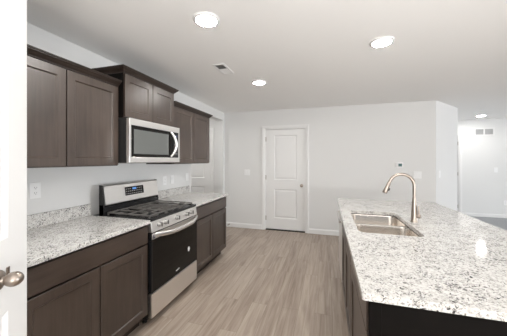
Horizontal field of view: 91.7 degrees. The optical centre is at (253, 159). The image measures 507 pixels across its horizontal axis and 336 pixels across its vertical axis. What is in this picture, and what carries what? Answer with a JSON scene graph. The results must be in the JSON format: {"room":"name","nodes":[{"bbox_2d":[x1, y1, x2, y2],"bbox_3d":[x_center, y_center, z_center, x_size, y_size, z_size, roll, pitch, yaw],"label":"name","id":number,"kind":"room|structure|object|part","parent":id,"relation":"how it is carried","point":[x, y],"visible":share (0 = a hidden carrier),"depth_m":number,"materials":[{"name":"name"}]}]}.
{"room":"kitchen","nodes":[
{"label":"kitchen","id":0,"kind":"room"},
{"bbox_2d":[27,22,223,214],"bbox_3d":[-1.401,0.205,2.912,0.120,2.440,5.020,0,0,17],"label":"wall","id":1,"kind":"structure","parent":0,"point":[61,187],"depth_m":2.27,"materials":[{"name":"white paint"}]},
{"bbox_2d":[30,182,40,198],"bbox_3d":[-1.648,0.230,1.859,0.008,0.120,0.074,0,0,17],"label":"wall outlet","id":2,"kind":"object","parent":1,"relation":"attached to","point":[35,188],"visible":1,"depth_m":1.86,"materials":[{"name":"white plastic"}]},
{"bbox_2d":[27,204,90,229],"bbox_3d":[-1.649,0.459,1.831,0.022,0.104,0.940,0,0,17],"label":"backsplash","id":3,"kind":"structure","parent":1,"relation":"attached to","point":[37,220],"depth_m":1.99,"materials":[{"name":"stone"}]},
{"bbox_2d":[27,44,121,167],"bbox_3d":[-1.476,-0.323,1.754,0.394,0.745,0.957,0,0,17],"label":"upper cabinet","id":4,"kind":"object","parent":1,"relation":"attached to","point":[72,107],"visible":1,"depth_m":1.73,"materials":[{"name":"brown wood"}]},
{"bbox_3d":[-1.385,-0.297,1.514,0.020,0.679,0.443,0,0,17],"label":"door","id":5,"kind":"part","parent":4,"relation":"part of","materials":[{"name":"brown wood"}]},
{"bbox_3d":[-1.476,-0.669,1.754,0.394,0.052,0.957,0,0,17],"label":"crown moulding","id":6,"kind":"part","parent":4,"relation":"part of","materials":[{"name":"brown wood"}]},
{"bbox_3d":[-1.256,-0.297,1.946,0.020,0.679,0.443,0,0,17],"label":"door","id":7,"kind":"part","parent":4,"relation":"part of","materials":[{"name":"brown wood"}]},
{"bbox_2d":[92,64,178,126],"bbox_3d":[-1.208,-0.597,2.561,0.446,0.444,0.823,0,0,17],"label":"upper cabinet","id":8,"kind":"object","parent":1,"relation":"attached to","point":[141,96],"visible":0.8,"depth_m":2.36,"materials":[{"name":"brown wood"}]},
{"bbox_3d":[-1.335,-0.571,2.213,0.403,0.392,0.002,0,0,17],"label":"panel","id":9,"kind":"part","parent":8,"relation":"part of","materials":[{"name":"black wood"}]},
{"bbox_3d":[-1.208,-0.793,2.561,0.446,0.052,0.823,0,0,17],"label":"crown moulding","id":10,"kind":"part","parent":8,"relation":"part of","materials":[{"name":"brown wood"}]},
{"bbox_3d":[-1.086,-0.572,2.335,0.020,0.378,0.354,0,0,17],"label":"door","id":11,"kind":"part","parent":8,"relation":"part of","materials":[{"name":"brown wood"}]},
{"bbox_2d":[118,118,179,162],"bbox_3d":[-1.163,-0.172,2.560,0.537,0.401,0.760,0,0,17],"label":"microwave","id":12,"kind":"object","parent":8,"relation":"attached to","point":[139,141],"visible":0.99,"depth_m":2.34,"materials":[{"name":"silver metal"}]},
{"bbox_3d":[-0.987,-0.169,2.507,0.028,0.283,0.717,0,0,17],"label":"door glass","id":13,"kind":"part","parent":12,"relation":"part of","materials":[{"name":"black glass"}]},
{"bbox_3d":[-0.874,-0.170,2.711,0.082,0.281,0.033,0,0,-26],"label":"handle","id":14,"kind":"part","parent":12,"relation":"part of","materials":[{"name":"silver metal"}]},
{"bbox_3d":[-0.885,-0.169,2.800,0.003,0.271,0.090,0,0,17],"label":"control panel","id":15,"kind":"part","parent":12,"relation":"part of","materials":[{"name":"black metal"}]},
{"bbox_3d":[-0.982,-0.572,2.683,0.020,0.378,0.354,0,0,17],"label":"door","id":16,"kind":"part","parent":8,"relation":"part of","materials":[{"name":"brown wood"}]},
{"bbox_2d":[163,176,166,184],"bbox_3d":[-1.205,0.280,3.344,0.008,0.120,0.074,0,0,17],"label":"wall outlet","id":17,"kind":"object","parent":1,"relation":"attached to","point":[164,177],"visible":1,"depth_m":3.34,"materials":[{"name":"white plastic"}]},
{"bbox_2d":[158,186,189,198],"bbox_3d":[-1.161,0.459,3.468,0.022,0.104,0.944,0,0,17],"label":"backsplash","id":18,"kind":"structure","parent":1,"relation":"attached to","point":[185,189],"depth_m":3.50,"materials":[{"name":"stone"}]},
{"bbox_2d":[146,101,212,163],"bbox_3d":[-0.971,-0.323,3.416,0.412,0.745,0.985,0,0,17],"label":"upper cabinet","id":19,"kind":"object","parent":1,"relation":"attached to","point":[192,123],"visible":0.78,"depth_m":3.29,"materials":[{"name":"brown wood"}]},
{"bbox_3d":[-0.885,-0.297,3.125,0.020,0.679,0.457,0,0,17],"label":"door","id":20,"kind":"part","parent":19,"relation":"part of","materials":[{"name":"brown wood"}]},
{"bbox_3d":[-0.971,-0.669,3.416,0.412,0.052,0.985,0,0,17],"label":"crown moulding","id":21,"kind":"part","parent":19,"relation":"part of","materials":[{"name":"brown wood"}]},
{"bbox_3d":[-0.752,-0.297,3.571,0.020,0.679,0.457,0,0,17],"label":"door","id":22,"kind":"part","parent":19,"relation":"part of","materials":[{"name":"brown wood"}]},
{"bbox_2d":[191,128,213,192],"bbox_3d":[-1.312,0.365,5.544,0.951,2.120,0.165,0,0,17],"label":"door","id":23,"kind":"structure","parent":1,"relation":"in","point":[202,174],"depth_m":5.45,"materials":[{"name":"white paint"}]},
{"bbox_3d":[-1.325,0.365,5.500,0.951,2.120,0.017,0,0,17],"label":"casing","id":24,"kind":"part","parent":23,"relation":"part of","materials":[{"name":"white paint"}]},
{"bbox_2d":[128,226,348,335],"bbox_3d":[3.910,1.465,0.513,15.000,0.080,12.020,0,0,17],"label":"floor","id":25,"kind":"structure","parent":0,"point":[263,282],"depth_m":2.65,"materials":[{"name":"beige wood"}]},
{"bbox_2d":[27,225,147,335],"bbox_3d":[-1.341,0.985,1.743,0.660,0.880,0.928,0,0,17],"label":"base cabinet","id":26,"kind":"object","parent":25,"relation":"on","point":[100,288],"visible":0.79,"depth_m":1.60,"materials":[{"name":"brown wood"}]},
{"bbox_3d":[-1.101,1.012,1.433,0.020,0.590,0.450,0,0,17],"label":"door","id":27,"kind":"part","parent":26,"relation":"part of","materials":[{"name":"brown wood"}]},
{"bbox_3d":[-1.035,0.631,1.652,0.022,0.144,0.912,0,0,17],"label":"drawer","id":28,"kind":"part","parent":26,"relation":"part of","materials":[{"name":"brown wood"}]},
{"bbox_2d":[27,204,149,267],"bbox_3d":[-1.335,0.474,1.737,0.678,0.134,0.940,0,0,17],"label":"countertop","id":29,"kind":"structure","parent":26,"relation":"on","point":[55,233],"depth_m":1.80,"materials":[{"name":"stone"}]},
{"bbox_3d":[-0.970,1.012,1.872,0.020,0.590,0.450,0,0,17],"label":"door","id":30,"kind":"part","parent":26,"relation":"part of","materials":[{"name":"brown wood"}]},
{"bbox_2d":[94,179,197,323],"bbox_3d":[-1.036,0.829,2.538,0.734,1.192,0.756,0,0,17],"label":"gas range","id":31,"kind":"object","parent":25,"relation":"on","point":[172,228],"visible":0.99,"depth_m":2.38,"materials":[{"name":"silver metal"}]},
{"bbox_3d":[-1.259,0.318,2.605,0.018,0.085,0.257,0,0,17],"label":"display panel","id":32,"kind":"part","parent":31,"relation":"part of","materials":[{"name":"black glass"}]},
{"bbox_2d":[94,203,195,221],"bbox_3d":[-1.075,0.516,2.550,0.652,0.027,0.756,0,0,17],"label":"cooktop","id":33,"kind":"object","parent":31,"relation":"in","point":[176,209],"depth_m":2.38,"materials":[{"name":"black metal"}]},
{"bbox_3d":[-0.863,0.910,2.098,0.004,0.459,0.012,0,0,17],"label":"door trim","id":34,"kind":"part","parent":31,"relation":"part of","materials":[{"name":"black metal"}]},
{"bbox_3d":[-0.785,0.576,2.463,0.062,0.095,0.756,0,0,17],"label":"control panel","id":35,"kind":"part","parent":31,"relation":"part of","materials":[{"name":"silver metal"}]},
{"bbox_3d":[-0.775,1.250,2.460,0.038,0.207,0.756,0,0,17],"label":"drawer","id":36,"kind":"part","parent":31,"relation":"part of","materials":[{"name":"silver metal"}]},
{"bbox_2d":[148,215,197,293],"bbox_3d":[-0.738,0.882,2.449,0.114,0.516,0.756,0,0,17],"label":"oven","id":37,"kind":"object","parent":31,"relation":"in","point":[172,247],"depth_m":2.34,"materials":[{"name":"black glass"}]},
{"bbox_3d":[-0.756,0.655,2.455,0.006,0.051,0.756,0,0,17],"label":"door rail","id":38,"kind":"part","parent":31,"relation":"part of","materials":[{"name":"silver metal"}]},
{"bbox_3d":[-0.650,0.910,2.811,0.004,0.459,0.012,0,0,17],"label":"door trim","id":39,"kind":"part","parent":31,"relation":"part of","materials":[{"name":"black metal"}]},
{"bbox_2d":[196,197,225,273],"bbox_3d":[-0.856,0.985,3.368,0.660,0.880,0.924,0,0,17],"label":"base cabinet","id":40,"kind":"object","parent":25,"relation":"on","point":[211,220],"visible":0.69,"depth_m":3.21,"materials":[{"name":"brown wood"}]},
{"bbox_2d":[158,186,227,206],"bbox_3d":[-0.847,0.474,3.374,0.678,0.134,0.944,0,0,17],"label":"countertop","id":41,"kind":"structure","parent":40,"relation":"on","point":[183,193],"depth_m":3.37,"materials":[{"name":"stone"}]},
{"bbox_3d":[-0.616,1.012,3.059,0.020,0.590,0.448,0,0,17],"label":"door","id":42,"kind":"part","parent":40,"relation":"part of","materials":[{"name":"brown wood"}]},
{"bbox_3d":[-0.550,0.631,3.277,0.022,0.144,0.908,0,0,17],"label":"drawer","id":43,"kind":"part","parent":40,"relation":"part of","materials":[{"name":"brown wood"}]},
{"bbox_3d":[-0.486,1.012,3.496,0.020,0.590,0.448,0,0,17],"label":"door","id":44,"kind":"part","parent":40,"relation":"part of","materials":[{"name":"brown wood"}]},
{"bbox_2d":[266,228,304,232],"bbox_3d":[0.643,1.419,4.981,0.794,0.013,0.115,0,0,17],"label":"threshold","id":45,"kind":"object","parent":25,"relation":"on","point":[266,228],"visible":0.64,"depth_m":4.93,"materials":[{"name":"black"}]},
{"bbox_2d":[337,210,341,280],"bbox_3d":[1.341,0.986,2.831,0.710,0.878,0.628,0,0,17],"label":"dishwasher","id":46,"kind":"object","parent":25,"relation":"on","point":[339,214],"visible":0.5,"depth_m":2.85,"materials":[{"name":"silver metal"}]},
{"bbox_3d":[1.047,0.973,2.918,0.035,0.675,0.620,0,0,17],"label":"door","id":47,"kind":"part","parent":46,"relation":"part of","materials":[{"name":"silver metal"}]},
{"bbox_2d":[342,213,408,335],"bbox_3d":[1.131,0.985,2.052,0.686,0.880,0.976,0,0,17],"label":"base cabinet","id":48,"kind":"object","parent":25,"relation":"on","point":[346,256],"visible":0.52,"depth_m":2.06,"materials":[{"name":"brown wood"}]},
{"bbox_3d":[0.883,1.012,2.378,0.020,0.590,0.474,0,0,17],"label":"door","id":49,"kind":"part","parent":48,"relation":"part of","materials":[{"name":"brown wood"}]},
{"bbox_3d":[0.813,0.633,2.147,0.022,0.140,0.956,0,0,17],"label":"drawer","id":50,"kind":"part","parent":48,"relation":"part of","materials":[{"name":"brown wood"}]},
{"bbox_3d":[0.745,1.012,1.916,0.020,0.590,0.474,0,0,17],"label":"door","id":51,"kind":"part","parent":48,"relation":"part of","materials":[{"name":"brown wood"}]},
{"bbox_2d":[351,258,506,335],"bbox_3d":[0.886,0.985,1.231,0.686,0.880,0.734,0,0,17],"label":"base cabinet","id":52,"kind":"object","parent":25,"relation":"on","point":[368,318],"visible":0.28,"depth_m":0.94,"materials":[{"name":"brown wood"}]},
{"bbox_3d":[0.571,0.631,1.337,0.022,0.144,0.696,0,0,17],"label":"drawer","id":53,"kind":"part","parent":52,"relation":"part of","materials":[{"name":"brown wood"}]},
{"bbox_3d":[0.572,1.012,1.336,0.020,0.590,0.692,0,0,17],"label":"door","id":54,"kind":"part","parent":52,"relation":"part of","materials":[{"name":"brown wood"}]},
{"bbox_2d":[337,198,506,321],"bbox_3d":[1.304,0.526,1.964,1.115,0.030,2.450,0,0,17],"label":"countertop","id":55,"kind":"structure","parent":52,"relation":"on","point":[457,264],"depth_m":1.25,"materials":[{"name":"stone"}]},
{"bbox_2d":[351,214,419,236],"bbox_3d":[1.060,0.642,2.066,0.442,0.190,0.823,0,0,17],"label":"sink","id":56,"kind":"object","parent":55,"relation":"in","point":[379,224],"visible":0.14,"depth_m":2.09,"materials":[{"name":"metal"}]},
{"bbox_3d":[1.118,0.642,2.261,0.442,0.190,0.416,0,0,17],"label":"bowl","id":57,"kind":"part","parent":56,"relation":"part of","materials":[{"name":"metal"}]},
{"bbox_3d":[1.002,0.642,1.870,0.442,0.190,0.416,0,0,17],"label":"bowl","id":58,"kind":"part","parent":56,"relation":"part of","materials":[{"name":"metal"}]},
{"bbox_2d":[382,173,420,222],"bbox_3d":[1.236,0.309,2.058,0.284,0.404,0.067,0,0,17],"label":"faucet","id":59,"kind":"object","parent":55,"relation":"on","point":[414,216],"visible":1,"depth_m":2.03,"materials":[{"name":"silver metal"}]},
{"bbox_3d":[1.240,0.219,2.061,0.211,0.224,0.025,0,0,17],"label":"spout","id":60,"kind":"part","parent":59,"relation":"part of","materials":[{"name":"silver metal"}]},
{"bbox_3d":[0.795,0.985,0.889,0.664,0.880,0.018,0,0,17],"label":"panel","id":61,"kind":"part","parent":52,"relation":"part of","materials":[{"name":"black wood"}]},
{"bbox_2d":[27,0,506,119],"bbox_3d":[3.910,-1.065,0.513,15.000,0.100,12.020,0,0,17],"label":"ceiling","id":62,"kind":"structure","parent":0,"point":[307,53],"depth_m":2.24,"materials":[{"name":"white paint"}]},
{"bbox_2d":[192,11,219,27],"bbox_3d":[-0.340,-1.008,1.776,0.196,0.015,0.196,0,0,17],"label":"recessed light","id":63,"kind":"object","parent":62,"relation":"in","point":[206,19],"visible":1,"depth_m":1.75,"materials":[{"name":"white paint"}]},
{"bbox_2d":[212,63,233,74],"bbox_3d":[-0.335,-1.011,2.740,0.140,0.008,0.300,0,0,17],"label":"ceiling vent","id":64,"kind":"object","parent":62,"relation":"in","point":[222,68],"visible":1,"depth_m":2.73,"materials":[{"name":"white metal"}]},
{"bbox_2d":[252,80,265,84],"bbox_3d":[0.072,-1.008,3.203,0.196,0.015,0.196,0,0,17],"label":"recessed light","id":65,"kind":"object","parent":62,"relation":"in","point":[255,82],"visible":1,"depth_m":3.18,"materials":[{"name":"white paint"}]},
{"bbox_2d":[369,36,394,47],"bbox_3d":[1.099,-1.008,2.109,0.196,0.015,0.196,0,0,17],"label":"recessed light","id":66,"kind":"object","parent":62,"relation":"in","point":[383,41],"visible":1,"depth_m":2.08,"materials":[{"name":"white paint"}]},
{"bbox_2d":[209,100,435,230],"bbox_3d":[0.403,0.205,5.056,5.680,2.440,0.120,0,0,17],"label":"wall","id":67,"kind":"structure","parent":0,"point":[354,150],"depth_m":4.62,"materials":[{"name":"white paint"}]},
{"bbox_2d":[244,170,249,174],"bbox_3d":[-0.134,0.260,5.148,0.120,0.120,0.010,0,0,17],"label":"light switch","id":68,"kind":"object","parent":67,"relation":"attached to","point":[246,172],"visible":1,"depth_m":5.15,"materials":[{"name":"white plastic"}]},
{"bbox_2d":[226,222,338,235],"bbox_3d":[1.236,1.377,4.737,3.890,0.095,0.014,0,0,17],"label":"baseboard","id":69,"kind":"structure","parent":67,"relation":"attached to","point":[232,224],"depth_m":5.06,"materials":[{"name":"white paint"}]},
{"bbox_2d":[262,124,308,232],"bbox_3d":[0.638,0.365,4.962,0.944,2.120,0.165,0,0,17],"label":"door","id":70,"kind":"structure","parent":67,"relation":"in","point":[285,148],"depth_m":4.94,"materials":[{"name":"white paint"}]},
{"bbox_2d":[395,162,402,167],"bbox_3d":[2.571,0.090,4.333,0.120,0.100,0.026,0,0,17],"label":"thermostat","id":71,"kind":"object","parent":67,"relation":"attached to","point":[397,164],"visible":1,"depth_m":4.33,"materials":[{"name":"white plastic"}]},
{"bbox_2d":[414,172,421,178],"bbox_3d":[2.842,0.260,4.260,0.120,0.120,0.010,0,0,17],"label":"light switch","id":72,"kind":"object","parent":67,"relation":"attached to","point":[416,174],"visible":1,"depth_m":4.25,"materials":[{"name":"white plastic"}]},
{"bbox_2d":[436,101,457,210],"bbox_3d":[3.509,0.205,4.545,1.071,2.440,0.125,0,0,-35],"label":"wall","id":73,"kind":"structure","parent":0,"point":[446,115],"depth_m":4.49,"materials":[{"name":"white paint"}]},
{"bbox_2d":[458,118,506,214],"bbox_3d":[8.582,0.205,5.328,8.800,2.440,0.120,0,0,17],"label":"wall","id":74,"kind":"structure","parent":0,"point":[484,190],"depth_m":6.11,"materials":[{"name":"white paint"}]},
{"bbox_2d":[458,134,461,212],"bbox_3d":[4.884,0.381,6.409,0.871,2.088,0.165,0,0,17],"label":"door","id":75,"kind":"structure","parent":74,"relation":"in","point":[459,135],"depth_m":6.24,"materials":[{"name":"white paint"}]},
{"bbox_2d":[474,127,494,135],"bbox_3d":[5.729,-0.703,6.111,0.415,0.195,0.012,0,0,17],"label":"air vent","id":76,"kind":"object","parent":74,"relation":"in","point":[477,131],"visible":1,"depth_m":6.11,"materials":[{"name":"white metal"}]},
{"bbox_2d":[462,212,506,217],"bbox_3d":[8.987,1.377,5.138,7.715,0.095,0.014,0,0,17],"label":"baseboard","id":77,"kind":"structure","parent":74,"relation":"attached to","point":[468,214],"depth_m":6.09,"materials":[{"name":"white paint"}]},
{"bbox_2d":[471,216,506,230],"bbox_3d":[7.947,1.419,3.811,8.950,0.012,3.149,0,0,17],"label":"floor","id":78,"kind":"structure","parent":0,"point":[501,223],"depth_m":5.65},
{"bbox_3d":[-1.537,0.205,-0.439,1.535,2.440,1.480,0,0,17],"label":"wall","id":79,"kind":"structure","parent":0,"visible":0},
{"bbox_2d":[0,0,26,335],"bbox_3d":[-0.688,0.374,0.514,0.102,2.078,0.871,0,0,-19],"label":"door","id":80,"kind":"structure","parent":79,"relation":"in","point":[13,13],"depth_m":0.83,"materials":[{"name":"white paint"}]},
{"bbox_3d":[-0.752,0.373,0.771,0.049,0.044,0.048,0,0,17],"label":"knob","id":81,"kind":"part","parent":80,"relation":"part of","materials":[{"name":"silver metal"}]}
]}

